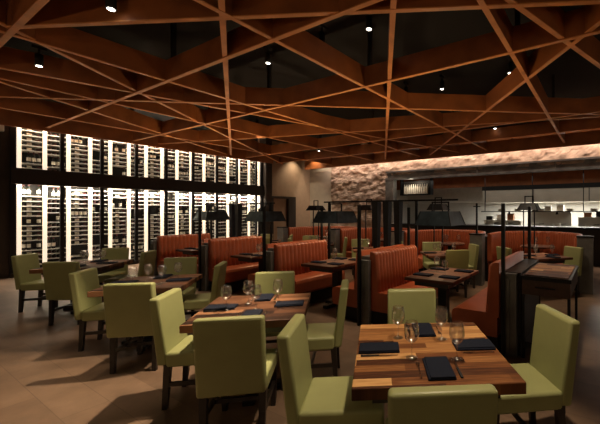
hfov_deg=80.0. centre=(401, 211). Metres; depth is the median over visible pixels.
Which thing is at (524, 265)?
countertop
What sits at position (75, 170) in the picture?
wine bottle
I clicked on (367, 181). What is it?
stone wall
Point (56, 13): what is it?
ceiling beam
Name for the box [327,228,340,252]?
end post
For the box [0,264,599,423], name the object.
floor
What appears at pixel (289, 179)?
wall
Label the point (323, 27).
ceiling spotlight
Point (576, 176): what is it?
wall
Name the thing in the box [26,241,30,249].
wine bottle
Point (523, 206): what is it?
lamp
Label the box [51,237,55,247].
wine bottle
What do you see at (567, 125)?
ceiling beam
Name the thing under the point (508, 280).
divider
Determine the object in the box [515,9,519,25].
hanger
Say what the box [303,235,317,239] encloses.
dining chair
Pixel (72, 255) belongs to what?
shelf
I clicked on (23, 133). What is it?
wine bottle
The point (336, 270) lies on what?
dining table
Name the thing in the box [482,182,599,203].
hood
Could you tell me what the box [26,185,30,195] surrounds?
wine bottle
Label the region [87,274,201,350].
dining table
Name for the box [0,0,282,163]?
ceiling beam
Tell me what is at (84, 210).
wine bottle
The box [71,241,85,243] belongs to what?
wine bottle
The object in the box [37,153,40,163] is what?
wine bottle
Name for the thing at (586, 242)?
end post
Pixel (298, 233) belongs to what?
booth
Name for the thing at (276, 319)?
dining table
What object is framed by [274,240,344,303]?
bench
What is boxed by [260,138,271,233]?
trim
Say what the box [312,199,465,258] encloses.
lamp frame
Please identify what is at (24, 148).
wine bottle
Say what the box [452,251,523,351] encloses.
bench
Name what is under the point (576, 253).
dining chair
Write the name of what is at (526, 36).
ceiling beam
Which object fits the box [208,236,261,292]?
bench
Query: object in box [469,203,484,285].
end post
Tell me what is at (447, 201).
wall shelf
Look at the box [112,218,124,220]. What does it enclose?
wine bottle
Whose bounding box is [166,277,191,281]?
napkin
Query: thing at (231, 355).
dining chair
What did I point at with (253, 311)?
napkin
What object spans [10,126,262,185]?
window
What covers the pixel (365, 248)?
dining table
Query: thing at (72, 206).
wine bottle
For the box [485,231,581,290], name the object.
booth
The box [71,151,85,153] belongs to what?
wine bottle
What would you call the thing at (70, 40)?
ceiling beam
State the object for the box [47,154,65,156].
shelf
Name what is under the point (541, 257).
dining table
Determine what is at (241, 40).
ceiling beam
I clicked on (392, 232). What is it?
end post
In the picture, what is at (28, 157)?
wine bottle
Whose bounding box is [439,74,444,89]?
ceiling spotlight
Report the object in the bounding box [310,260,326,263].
napkin
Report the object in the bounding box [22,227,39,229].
wine bottle
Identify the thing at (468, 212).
wall
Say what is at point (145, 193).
wine rack
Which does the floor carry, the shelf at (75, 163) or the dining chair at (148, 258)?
the dining chair at (148, 258)
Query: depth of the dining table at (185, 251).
7.58 m
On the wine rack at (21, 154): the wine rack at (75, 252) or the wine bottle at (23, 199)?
the wine bottle at (23, 199)
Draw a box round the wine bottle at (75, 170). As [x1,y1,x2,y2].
[71,169,85,171]
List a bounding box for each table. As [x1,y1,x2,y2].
[29,259,133,313]
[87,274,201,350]
[176,247,197,254]
[179,293,310,406]
[230,252,261,292]
[301,257,355,308]
[351,246,383,252]
[351,322,525,403]
[404,267,478,322]
[420,251,455,288]
[441,242,464,249]
[520,244,554,252]
[520,263,578,357]
[524,253,572,263]
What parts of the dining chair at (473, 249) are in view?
leg, backrest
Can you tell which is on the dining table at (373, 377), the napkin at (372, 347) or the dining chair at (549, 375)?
the napkin at (372, 347)
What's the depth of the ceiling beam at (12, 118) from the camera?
9.46 m
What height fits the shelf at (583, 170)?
1.800 m
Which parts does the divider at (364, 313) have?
post, panel, post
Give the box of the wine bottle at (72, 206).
[71,205,85,207]
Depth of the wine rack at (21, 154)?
8.66 m
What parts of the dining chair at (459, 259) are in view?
backrest, leg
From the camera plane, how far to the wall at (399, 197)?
18.34 m
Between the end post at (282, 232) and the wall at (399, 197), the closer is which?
the end post at (282, 232)
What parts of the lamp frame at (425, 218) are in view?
post, lamp shade, post, lamp shade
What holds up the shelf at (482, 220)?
attached to the range at (496, 222)
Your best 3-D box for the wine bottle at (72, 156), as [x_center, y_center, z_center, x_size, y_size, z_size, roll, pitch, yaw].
[-9.017,-1.514,9.482,0.077,0.073,0.300,0,0,31]
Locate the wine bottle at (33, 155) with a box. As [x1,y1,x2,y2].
[32,152,35,163]
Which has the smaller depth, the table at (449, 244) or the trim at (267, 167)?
the table at (449, 244)
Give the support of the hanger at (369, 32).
attached to the ceiling
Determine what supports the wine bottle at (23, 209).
on the wine rack at (21, 154)
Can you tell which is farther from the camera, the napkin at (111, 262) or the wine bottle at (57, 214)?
the wine bottle at (57, 214)
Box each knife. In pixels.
[361,354,396,356]
[453,359,463,377]
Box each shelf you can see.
[22,129,42,134]
[22,134,42,138]
[22,139,42,143]
[22,144,42,148]
[22,149,41,153]
[22,163,42,165]
[47,135,66,138]
[47,139,66,143]
[47,144,66,147]
[47,149,66,152]
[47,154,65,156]
[47,166,66,168]
[71,144,88,147]
[71,148,88,151]
[71,153,88,156]
[71,158,88,160]
[71,162,87,164]
[71,167,88,169]
[71,254,88,256]
[112,141,126,144]
[400,178,433,195]
[403,201,482,203]
[481,170,599,213]
[482,220,521,220]
[531,212,571,212]
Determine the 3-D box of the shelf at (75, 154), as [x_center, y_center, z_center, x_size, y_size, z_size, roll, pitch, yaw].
[-9.109,-1.590,9.537,0.385,0.020,0.370,0,0,31]
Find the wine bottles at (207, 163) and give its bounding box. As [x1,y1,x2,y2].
[168,150,254,237]
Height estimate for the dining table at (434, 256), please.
0.740 m
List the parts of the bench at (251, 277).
seat, backrest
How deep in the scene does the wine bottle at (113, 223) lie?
10.21 m
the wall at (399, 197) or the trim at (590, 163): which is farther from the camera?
the wall at (399, 197)
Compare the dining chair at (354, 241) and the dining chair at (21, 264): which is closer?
the dining chair at (21, 264)
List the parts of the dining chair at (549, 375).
seat, leg, backrest, leg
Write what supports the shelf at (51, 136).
attached to the wine rack at (47, 217)
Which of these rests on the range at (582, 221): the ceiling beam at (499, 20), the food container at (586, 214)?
the food container at (586, 214)
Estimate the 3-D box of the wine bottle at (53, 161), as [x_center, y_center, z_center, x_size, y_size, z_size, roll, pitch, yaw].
[-9.305,-1.330,9.077,0.077,0.300,0.073,0,0,31]
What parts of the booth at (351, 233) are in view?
seat, backrest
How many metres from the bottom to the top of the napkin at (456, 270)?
0.019 m
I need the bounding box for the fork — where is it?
[416,363,422,378]
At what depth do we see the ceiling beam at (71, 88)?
7.30 m
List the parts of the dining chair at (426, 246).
seat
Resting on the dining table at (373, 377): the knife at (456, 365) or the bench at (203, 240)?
the knife at (456, 365)
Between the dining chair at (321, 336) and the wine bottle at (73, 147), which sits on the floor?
the dining chair at (321, 336)
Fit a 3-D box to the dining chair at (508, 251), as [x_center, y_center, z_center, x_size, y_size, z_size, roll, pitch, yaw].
[2.243,1.151,6.734,0.610,0.902,0.435,0,0,-18]
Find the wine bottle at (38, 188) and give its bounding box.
[37,185,40,195]
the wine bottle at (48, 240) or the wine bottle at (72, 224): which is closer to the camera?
the wine bottle at (48, 240)
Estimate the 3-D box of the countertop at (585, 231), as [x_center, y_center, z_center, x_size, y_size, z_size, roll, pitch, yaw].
[4.950,1.040,10.833,12.490,1.120,0.880,0,0,31]
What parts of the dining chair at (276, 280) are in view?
seat, backrest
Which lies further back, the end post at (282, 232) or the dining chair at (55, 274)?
the end post at (282, 232)
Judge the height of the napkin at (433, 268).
0.019 m
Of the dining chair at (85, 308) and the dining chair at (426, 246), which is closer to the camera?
the dining chair at (85, 308)
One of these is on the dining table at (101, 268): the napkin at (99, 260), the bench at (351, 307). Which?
the napkin at (99, 260)
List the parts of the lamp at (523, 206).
post, lamp shade, post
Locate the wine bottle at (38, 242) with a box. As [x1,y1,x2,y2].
[37,239,40,248]
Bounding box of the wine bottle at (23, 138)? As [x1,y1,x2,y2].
[22,137,39,140]
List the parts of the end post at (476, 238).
rod, casing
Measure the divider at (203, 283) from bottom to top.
1.690 m
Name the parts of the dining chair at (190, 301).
seat, backrest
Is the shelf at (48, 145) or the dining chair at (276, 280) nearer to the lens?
the dining chair at (276, 280)
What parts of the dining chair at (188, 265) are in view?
backrest, seat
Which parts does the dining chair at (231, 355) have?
leg, leg, backrest, leg, seat, leg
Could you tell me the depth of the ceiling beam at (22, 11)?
3.74 m
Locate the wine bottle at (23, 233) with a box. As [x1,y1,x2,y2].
[22,232,39,234]
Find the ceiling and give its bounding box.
[3,5,599,145]
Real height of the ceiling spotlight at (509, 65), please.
0.298 m
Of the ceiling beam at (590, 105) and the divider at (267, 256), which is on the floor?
the divider at (267, 256)
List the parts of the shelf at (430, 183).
panel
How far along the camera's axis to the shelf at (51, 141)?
9.06 m
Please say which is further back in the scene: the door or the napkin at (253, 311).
the door
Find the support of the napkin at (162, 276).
on the dining table at (161, 287)
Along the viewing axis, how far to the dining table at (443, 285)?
4.64 m
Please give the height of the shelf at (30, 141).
0.020 m
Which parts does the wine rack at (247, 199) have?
panel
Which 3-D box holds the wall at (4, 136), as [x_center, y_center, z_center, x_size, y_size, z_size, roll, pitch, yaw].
[-9.360,-0.750,9.247,0.850,4.700,12.300,0,0,31]
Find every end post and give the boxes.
[277,227,288,242]
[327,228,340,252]
[391,230,404,245]
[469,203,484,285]
[576,235,593,294]
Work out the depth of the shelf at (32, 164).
8.72 m
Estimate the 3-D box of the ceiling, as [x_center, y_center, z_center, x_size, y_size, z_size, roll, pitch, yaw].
[-0.056,-3.150,7.717,18.400,0.100,19.600,0,0,31]
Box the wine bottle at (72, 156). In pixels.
[71,155,85,158]
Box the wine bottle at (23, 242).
[22,241,25,249]
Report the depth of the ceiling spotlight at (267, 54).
6.15 m
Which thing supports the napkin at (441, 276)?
on the dining table at (443, 285)
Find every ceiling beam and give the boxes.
[0,0,49,47]
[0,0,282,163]
[0,25,419,155]
[0,46,458,151]
[0,69,373,160]
[0,79,226,153]
[0,83,599,114]
[0,98,331,164]
[5,0,599,28]
[45,0,382,127]
[133,7,599,140]
[158,111,599,143]
[193,0,486,149]
[218,0,231,154]
[246,96,599,157]
[276,117,599,162]
[384,0,396,158]
[429,4,599,154]
[476,0,564,142]
[504,0,599,68]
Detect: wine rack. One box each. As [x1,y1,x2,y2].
[16,127,42,264]
[42,131,66,262]
[65,134,88,261]
[87,138,108,259]
[106,140,126,247]
[125,143,144,259]
[142,146,160,251]
[158,148,175,235]
[172,150,189,234]
[186,152,202,233]
[199,154,214,237]
[211,155,226,238]
[223,157,234,237]
[234,159,247,236]
[244,160,259,235]
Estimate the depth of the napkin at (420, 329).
2.40 m
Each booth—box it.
[288,226,356,252]
[340,227,414,268]
[404,229,486,282]
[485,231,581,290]
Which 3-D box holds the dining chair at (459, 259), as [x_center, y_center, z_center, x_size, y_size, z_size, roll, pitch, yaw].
[0.967,1.151,6.472,0.435,0.902,0.610,0,0,-10]
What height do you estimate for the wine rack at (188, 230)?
3.900 m
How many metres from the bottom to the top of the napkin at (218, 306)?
0.019 m
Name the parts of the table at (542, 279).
leg, panel, handle, drawer, leg, leg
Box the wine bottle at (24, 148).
[22,147,39,150]
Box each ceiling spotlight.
[31,44,46,66]
[105,0,116,11]
[263,45,272,63]
[318,24,326,41]
[366,14,372,30]
[403,81,408,91]
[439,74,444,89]
[507,56,512,73]
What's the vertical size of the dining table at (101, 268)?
0.740 m
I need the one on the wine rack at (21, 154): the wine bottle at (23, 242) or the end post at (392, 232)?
the wine bottle at (23, 242)
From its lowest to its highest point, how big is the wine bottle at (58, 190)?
0.300 m
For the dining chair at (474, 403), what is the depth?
1.32 m
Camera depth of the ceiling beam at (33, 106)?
8.35 m
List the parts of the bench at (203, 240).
backrest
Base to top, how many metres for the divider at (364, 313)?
1.690 m
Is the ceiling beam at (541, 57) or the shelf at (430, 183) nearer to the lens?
the ceiling beam at (541, 57)
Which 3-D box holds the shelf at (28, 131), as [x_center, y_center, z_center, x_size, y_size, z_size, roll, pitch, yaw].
[-9.575,-2.045,8.755,0.385,0.020,0.370,0,0,31]
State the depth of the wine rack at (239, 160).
13.76 m
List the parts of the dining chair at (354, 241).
backrest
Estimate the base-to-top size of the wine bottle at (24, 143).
0.073 m
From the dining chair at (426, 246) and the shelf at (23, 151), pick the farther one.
the shelf at (23, 151)
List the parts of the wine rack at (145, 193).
panel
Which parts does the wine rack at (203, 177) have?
panel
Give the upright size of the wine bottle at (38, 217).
0.300 m
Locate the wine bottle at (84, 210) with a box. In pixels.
[83,207,86,216]
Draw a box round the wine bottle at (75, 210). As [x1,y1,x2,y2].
[74,209,77,216]
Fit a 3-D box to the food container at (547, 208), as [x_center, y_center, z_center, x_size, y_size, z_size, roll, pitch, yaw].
[5.842,-0.106,13.608,0.280,0.230,0.220,0,0,31]
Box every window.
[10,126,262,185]
[10,184,262,273]
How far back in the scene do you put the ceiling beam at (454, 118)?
8.93 m
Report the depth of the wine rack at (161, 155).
11.21 m
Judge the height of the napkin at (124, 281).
0.019 m
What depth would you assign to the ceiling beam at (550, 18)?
4.06 m
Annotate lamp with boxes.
[306,200,325,239]
[361,199,372,246]
[427,197,449,250]
[517,196,540,252]
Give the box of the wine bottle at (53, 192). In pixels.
[51,187,55,197]
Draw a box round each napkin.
[90,259,107,261]
[96,261,117,263]
[109,280,138,283]
[153,274,172,278]
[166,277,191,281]
[203,304,238,310]
[241,309,262,315]
[254,293,274,301]
[274,300,303,306]
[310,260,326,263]
[327,262,343,264]
[358,342,399,353]
[412,323,435,336]
[413,272,433,276]
[422,356,456,380]
[430,267,448,270]
[438,275,459,279]
[452,339,495,350]
[454,269,473,272]
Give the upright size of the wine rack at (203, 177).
3.900 m
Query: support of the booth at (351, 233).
on the floor
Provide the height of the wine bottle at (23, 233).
0.073 m
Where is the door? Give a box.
[272,196,295,239]
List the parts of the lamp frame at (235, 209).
post, lamp shade, lamp shade, post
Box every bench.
[157,233,209,274]
[196,236,254,287]
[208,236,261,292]
[248,239,317,294]
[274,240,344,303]
[332,244,403,320]
[370,245,437,323]
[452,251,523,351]
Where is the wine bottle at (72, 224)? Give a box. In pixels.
[71,223,85,225]
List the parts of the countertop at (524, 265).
panel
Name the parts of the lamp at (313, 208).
lamp shade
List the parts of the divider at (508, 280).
post, post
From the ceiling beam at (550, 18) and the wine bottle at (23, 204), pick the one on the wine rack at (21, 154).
the wine bottle at (23, 204)
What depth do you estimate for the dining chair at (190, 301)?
4.42 m
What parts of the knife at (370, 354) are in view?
handle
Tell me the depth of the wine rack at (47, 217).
9.01 m
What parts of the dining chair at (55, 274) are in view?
leg, backrest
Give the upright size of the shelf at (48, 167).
0.020 m
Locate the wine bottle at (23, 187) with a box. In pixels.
[22,184,25,195]
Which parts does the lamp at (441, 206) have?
post, lamp shade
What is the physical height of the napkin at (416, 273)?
0.019 m
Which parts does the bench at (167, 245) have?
seat, backrest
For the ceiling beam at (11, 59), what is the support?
attached to the ceiling beam at (22, 11)
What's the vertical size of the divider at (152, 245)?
1.690 m
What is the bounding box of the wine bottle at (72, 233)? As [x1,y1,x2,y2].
[71,232,85,234]
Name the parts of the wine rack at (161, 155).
panel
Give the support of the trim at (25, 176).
attached to the wall at (4, 136)
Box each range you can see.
[482,220,521,224]
[531,212,571,225]
[578,217,599,226]
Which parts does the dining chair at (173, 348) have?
leg, backrest, seat, leg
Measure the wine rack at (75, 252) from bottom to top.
3.900 m
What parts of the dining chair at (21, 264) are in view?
leg, backrest, seat, leg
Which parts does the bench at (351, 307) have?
seat, backrest, backrest, backrest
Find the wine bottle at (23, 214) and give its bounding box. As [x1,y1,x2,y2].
[22,213,39,215]
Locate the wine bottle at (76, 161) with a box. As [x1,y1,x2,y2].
[71,160,85,162]
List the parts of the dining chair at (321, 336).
seat, leg, leg, backrest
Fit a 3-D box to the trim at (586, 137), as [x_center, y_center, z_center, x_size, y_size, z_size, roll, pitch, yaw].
[2.799,-2.200,11.824,17.300,0.400,0.060,0,0,31]
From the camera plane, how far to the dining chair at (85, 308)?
3.92 m
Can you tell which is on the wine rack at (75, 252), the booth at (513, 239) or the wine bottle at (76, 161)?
the wine bottle at (76, 161)
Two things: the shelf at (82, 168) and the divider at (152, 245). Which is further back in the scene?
the shelf at (82, 168)
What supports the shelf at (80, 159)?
attached to the wine rack at (75, 252)
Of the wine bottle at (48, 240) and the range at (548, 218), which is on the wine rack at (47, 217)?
the wine bottle at (48, 240)
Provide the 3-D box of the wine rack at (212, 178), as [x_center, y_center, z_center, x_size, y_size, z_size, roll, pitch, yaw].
[-7.033,-0.400,13.024,0.420,3.900,0.454,0,0,31]
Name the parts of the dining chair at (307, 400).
backrest, seat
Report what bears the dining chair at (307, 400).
on the floor
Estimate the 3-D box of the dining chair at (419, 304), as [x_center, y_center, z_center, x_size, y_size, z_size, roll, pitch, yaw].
[0.107,1.151,2.806,0.435,0.902,0.610,0,0,-4]
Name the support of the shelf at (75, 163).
attached to the wine rack at (75, 252)
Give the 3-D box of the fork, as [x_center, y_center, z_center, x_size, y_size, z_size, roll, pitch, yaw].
[0.094,0.856,1.841,0.022,0.005,0.195,0,0,-4]
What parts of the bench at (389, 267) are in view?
backrest, backrest, seat, backrest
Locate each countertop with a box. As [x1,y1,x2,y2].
[391,223,599,265]
[505,259,538,355]
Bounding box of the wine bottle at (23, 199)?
[22,198,39,200]
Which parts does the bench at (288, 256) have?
backrest, seat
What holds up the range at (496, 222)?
on the floor
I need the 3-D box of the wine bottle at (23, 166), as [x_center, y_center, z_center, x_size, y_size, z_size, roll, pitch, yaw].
[-9.483,-1.139,8.700,0.077,0.073,0.300,0,0,31]
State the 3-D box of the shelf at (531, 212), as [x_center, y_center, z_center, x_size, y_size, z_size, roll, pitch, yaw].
[5.946,0.030,13.685,1.560,0.040,0.600,0,0,31]
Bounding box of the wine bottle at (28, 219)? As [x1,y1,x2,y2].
[26,216,30,224]
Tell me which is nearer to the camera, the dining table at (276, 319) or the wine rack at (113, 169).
the dining table at (276, 319)
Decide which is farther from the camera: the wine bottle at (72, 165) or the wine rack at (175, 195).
the wine rack at (175, 195)
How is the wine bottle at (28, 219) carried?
on the wine rack at (21, 154)
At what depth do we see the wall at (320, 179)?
16.47 m
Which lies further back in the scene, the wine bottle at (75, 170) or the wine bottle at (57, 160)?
the wine bottle at (75, 170)
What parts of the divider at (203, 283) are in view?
post, panel, post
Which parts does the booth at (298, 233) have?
backrest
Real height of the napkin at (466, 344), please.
0.019 m
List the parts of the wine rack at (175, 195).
panel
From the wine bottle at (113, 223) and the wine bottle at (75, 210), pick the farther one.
the wine bottle at (113, 223)
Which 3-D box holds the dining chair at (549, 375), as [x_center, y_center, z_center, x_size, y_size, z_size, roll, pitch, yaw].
[0.812,1.151,2.340,0.610,0.902,0.435,0,0,-8]
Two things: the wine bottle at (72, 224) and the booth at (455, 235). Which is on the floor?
the booth at (455, 235)
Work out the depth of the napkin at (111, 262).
5.60 m
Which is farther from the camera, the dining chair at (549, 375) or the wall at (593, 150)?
the wall at (593, 150)
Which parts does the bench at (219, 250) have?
seat, backrest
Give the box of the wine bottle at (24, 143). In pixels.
[22,142,39,145]
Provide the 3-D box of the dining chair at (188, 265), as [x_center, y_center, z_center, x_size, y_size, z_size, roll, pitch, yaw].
[-3.308,1.151,4.942,0.435,0.902,0.610,0,0,-16]
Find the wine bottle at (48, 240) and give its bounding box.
[47,237,50,248]
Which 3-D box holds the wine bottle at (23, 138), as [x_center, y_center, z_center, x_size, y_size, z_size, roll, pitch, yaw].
[-9.483,-1.844,8.700,0.077,0.073,0.300,0,0,31]
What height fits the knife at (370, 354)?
0.008 m
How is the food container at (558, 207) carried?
on the range at (548, 218)
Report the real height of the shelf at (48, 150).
0.020 m
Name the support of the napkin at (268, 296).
on the dining table at (276, 319)
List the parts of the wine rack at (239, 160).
panel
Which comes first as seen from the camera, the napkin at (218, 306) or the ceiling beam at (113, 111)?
the napkin at (218, 306)
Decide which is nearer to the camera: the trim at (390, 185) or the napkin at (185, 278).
the napkin at (185, 278)
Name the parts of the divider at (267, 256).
post, post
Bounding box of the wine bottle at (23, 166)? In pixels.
[22,165,39,167]
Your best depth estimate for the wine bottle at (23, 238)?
8.65 m
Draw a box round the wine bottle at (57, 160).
[56,156,59,166]
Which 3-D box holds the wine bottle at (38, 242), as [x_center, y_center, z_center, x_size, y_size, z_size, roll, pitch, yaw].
[-9.445,0.830,8.841,0.077,0.300,0.073,0,0,31]
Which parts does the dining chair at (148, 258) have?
seat, backrest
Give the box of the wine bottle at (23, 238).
[22,237,39,239]
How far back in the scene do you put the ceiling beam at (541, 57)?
5.32 m
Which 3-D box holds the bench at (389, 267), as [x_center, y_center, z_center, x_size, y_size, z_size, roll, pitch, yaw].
[0.098,1.085,5.192,0.560,1.030,1.216,0,0,31]
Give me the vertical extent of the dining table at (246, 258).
0.740 m
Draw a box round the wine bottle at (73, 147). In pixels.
[71,146,85,149]
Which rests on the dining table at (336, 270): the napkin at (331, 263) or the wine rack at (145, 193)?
the napkin at (331, 263)
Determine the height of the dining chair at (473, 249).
0.902 m
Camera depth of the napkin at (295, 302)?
3.11 m
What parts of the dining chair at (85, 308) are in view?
leg, backrest, seat, leg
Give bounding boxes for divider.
[148,208,208,275]
[198,207,259,290]
[262,206,322,271]
[357,205,409,325]
[501,203,530,357]
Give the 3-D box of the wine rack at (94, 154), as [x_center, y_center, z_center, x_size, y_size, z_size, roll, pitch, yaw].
[-8.897,-0.400,9.897,0.420,3.900,0.454,0,0,31]
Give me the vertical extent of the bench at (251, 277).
1.030 m
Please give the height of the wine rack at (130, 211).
3.900 m
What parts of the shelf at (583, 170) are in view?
rod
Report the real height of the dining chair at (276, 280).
0.902 m
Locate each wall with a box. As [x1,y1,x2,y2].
[0,99,252,278]
[258,138,309,226]
[310,149,331,225]
[331,151,387,227]
[361,143,407,222]
[387,129,599,174]
[397,169,599,189]
[408,187,599,225]
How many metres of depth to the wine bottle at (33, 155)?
8.75 m
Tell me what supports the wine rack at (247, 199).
on the floor
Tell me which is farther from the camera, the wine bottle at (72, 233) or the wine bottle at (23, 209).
the wine bottle at (72, 233)
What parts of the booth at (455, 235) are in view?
seat, backrest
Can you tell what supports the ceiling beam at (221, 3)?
attached to the ceiling beam at (303, 43)
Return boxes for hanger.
[267,64,270,87]
[368,30,371,65]
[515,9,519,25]
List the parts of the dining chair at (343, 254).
seat, backrest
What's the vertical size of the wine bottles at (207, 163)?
3.755 m
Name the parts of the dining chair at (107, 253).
seat, backrest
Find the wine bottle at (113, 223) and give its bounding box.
[112,222,124,224]
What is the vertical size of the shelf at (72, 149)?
0.020 m
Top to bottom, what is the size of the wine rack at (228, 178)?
3.900 m
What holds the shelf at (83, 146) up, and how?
attached to the wine rack at (75, 252)
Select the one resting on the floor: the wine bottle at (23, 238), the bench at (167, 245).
the bench at (167, 245)
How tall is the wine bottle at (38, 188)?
0.300 m
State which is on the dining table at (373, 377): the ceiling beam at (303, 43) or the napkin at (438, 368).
the napkin at (438, 368)
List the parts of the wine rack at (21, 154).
panel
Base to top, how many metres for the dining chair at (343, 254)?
0.902 m
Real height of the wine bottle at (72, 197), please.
0.073 m
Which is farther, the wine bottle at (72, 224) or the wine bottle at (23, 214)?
the wine bottle at (72, 224)
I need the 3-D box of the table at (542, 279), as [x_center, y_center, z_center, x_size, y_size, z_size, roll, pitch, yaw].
[1.788,1.146,4.054,0.500,0.908,1.105,0,0,31]
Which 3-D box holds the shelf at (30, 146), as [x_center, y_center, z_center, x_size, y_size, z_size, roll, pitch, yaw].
[-9.575,-1.670,8.755,0.385,0.020,0.370,0,0,31]
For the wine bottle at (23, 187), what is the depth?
8.60 m
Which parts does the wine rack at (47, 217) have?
panel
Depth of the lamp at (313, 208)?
10.35 m
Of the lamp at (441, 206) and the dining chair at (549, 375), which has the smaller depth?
the dining chair at (549, 375)
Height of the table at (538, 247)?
0.790 m
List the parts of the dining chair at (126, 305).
leg, backrest, leg, leg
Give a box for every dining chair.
[11,253,71,312]
[42,261,103,325]
[68,268,131,351]
[98,247,128,284]
[103,282,157,373]
[104,250,156,283]
[149,288,229,409]
[163,257,196,316]
[182,261,226,320]
[192,315,277,423]
[254,271,294,342]
[277,314,383,423]
[281,279,348,390]
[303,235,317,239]
[331,237,347,258]
[352,239,368,278]
[385,384,497,423]
[388,288,435,323]
[422,242,440,270]
[445,250,468,297]
[452,243,478,288]
[496,246,511,259]
[497,304,579,423]
[563,246,583,294]
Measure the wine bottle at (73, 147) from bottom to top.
0.073 m
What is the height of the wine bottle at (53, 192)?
0.300 m
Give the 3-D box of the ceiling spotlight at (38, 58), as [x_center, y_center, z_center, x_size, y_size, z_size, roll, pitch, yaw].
[-5.439,-2.321,5.095,0.096,0.298,0.160,0,0,31]
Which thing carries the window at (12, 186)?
in the wall at (4, 136)
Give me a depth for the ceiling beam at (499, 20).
4.71 m
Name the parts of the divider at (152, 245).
post, post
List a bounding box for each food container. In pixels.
[507,213,514,219]
[544,206,551,210]
[556,205,563,210]
[583,212,591,216]
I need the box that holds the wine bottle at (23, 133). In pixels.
[22,132,39,135]
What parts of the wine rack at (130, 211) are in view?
panel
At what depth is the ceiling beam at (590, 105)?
9.52 m
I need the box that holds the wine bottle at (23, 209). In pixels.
[22,208,39,210]
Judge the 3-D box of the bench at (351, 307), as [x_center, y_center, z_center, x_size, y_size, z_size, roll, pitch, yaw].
[-0.512,1.085,5.556,0.560,1.030,1.216,0,0,31]
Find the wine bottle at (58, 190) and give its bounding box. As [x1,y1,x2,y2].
[56,187,59,197]
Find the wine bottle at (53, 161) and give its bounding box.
[51,156,55,166]
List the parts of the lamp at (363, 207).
lamp shade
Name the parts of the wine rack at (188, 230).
panel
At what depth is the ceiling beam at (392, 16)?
4.68 m
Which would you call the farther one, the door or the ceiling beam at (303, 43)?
the door
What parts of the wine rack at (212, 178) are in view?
panel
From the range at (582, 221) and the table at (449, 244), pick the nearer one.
the table at (449, 244)
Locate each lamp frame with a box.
[193,203,285,243]
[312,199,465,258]
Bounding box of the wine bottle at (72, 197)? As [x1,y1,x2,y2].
[71,196,85,198]
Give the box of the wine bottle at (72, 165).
[71,164,85,166]
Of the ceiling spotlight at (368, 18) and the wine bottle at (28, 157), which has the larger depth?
the wine bottle at (28, 157)
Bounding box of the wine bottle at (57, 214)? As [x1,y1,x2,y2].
[56,213,59,221]
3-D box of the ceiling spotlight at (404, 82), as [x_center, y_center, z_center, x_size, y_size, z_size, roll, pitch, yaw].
[0.087,-2.641,7.359,0.096,0.298,0.160,0,0,31]
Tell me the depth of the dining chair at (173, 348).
2.77 m
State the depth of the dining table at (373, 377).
1.91 m
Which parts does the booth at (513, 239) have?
backrest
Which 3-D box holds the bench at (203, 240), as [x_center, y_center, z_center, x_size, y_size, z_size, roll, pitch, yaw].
[-3.983,1.085,7.625,0.560,1.030,1.216,0,0,31]
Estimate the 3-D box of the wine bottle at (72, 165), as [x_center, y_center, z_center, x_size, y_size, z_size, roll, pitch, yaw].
[-9.017,-1.264,9.482,0.077,0.073,0.300,0,0,31]
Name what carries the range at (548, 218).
on the floor
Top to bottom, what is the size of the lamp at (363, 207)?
1.942 m
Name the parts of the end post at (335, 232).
casing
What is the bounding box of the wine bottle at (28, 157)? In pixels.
[26,152,30,162]
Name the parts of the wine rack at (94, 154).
panel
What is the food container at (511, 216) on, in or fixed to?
on the range at (496, 222)
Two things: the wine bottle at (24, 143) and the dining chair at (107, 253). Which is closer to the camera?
the dining chair at (107, 253)
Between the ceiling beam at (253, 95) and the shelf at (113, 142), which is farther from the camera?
the shelf at (113, 142)
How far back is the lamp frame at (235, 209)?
8.63 m
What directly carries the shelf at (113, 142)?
attached to the wine rack at (113, 169)
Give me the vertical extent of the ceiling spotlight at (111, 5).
0.298 m
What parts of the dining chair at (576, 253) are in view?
backrest, leg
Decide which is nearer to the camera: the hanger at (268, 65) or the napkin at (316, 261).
the napkin at (316, 261)
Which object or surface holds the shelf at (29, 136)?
attached to the wine rack at (21, 154)
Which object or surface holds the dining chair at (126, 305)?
on the floor
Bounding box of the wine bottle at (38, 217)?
[37,215,40,224]
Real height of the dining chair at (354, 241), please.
0.902 m
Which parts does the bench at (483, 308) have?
seat, backrest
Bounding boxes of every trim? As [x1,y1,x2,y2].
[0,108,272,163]
[10,167,263,277]
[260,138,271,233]
[305,130,599,169]
[385,156,599,179]
[385,180,396,222]
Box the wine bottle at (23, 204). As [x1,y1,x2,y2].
[22,203,39,205]

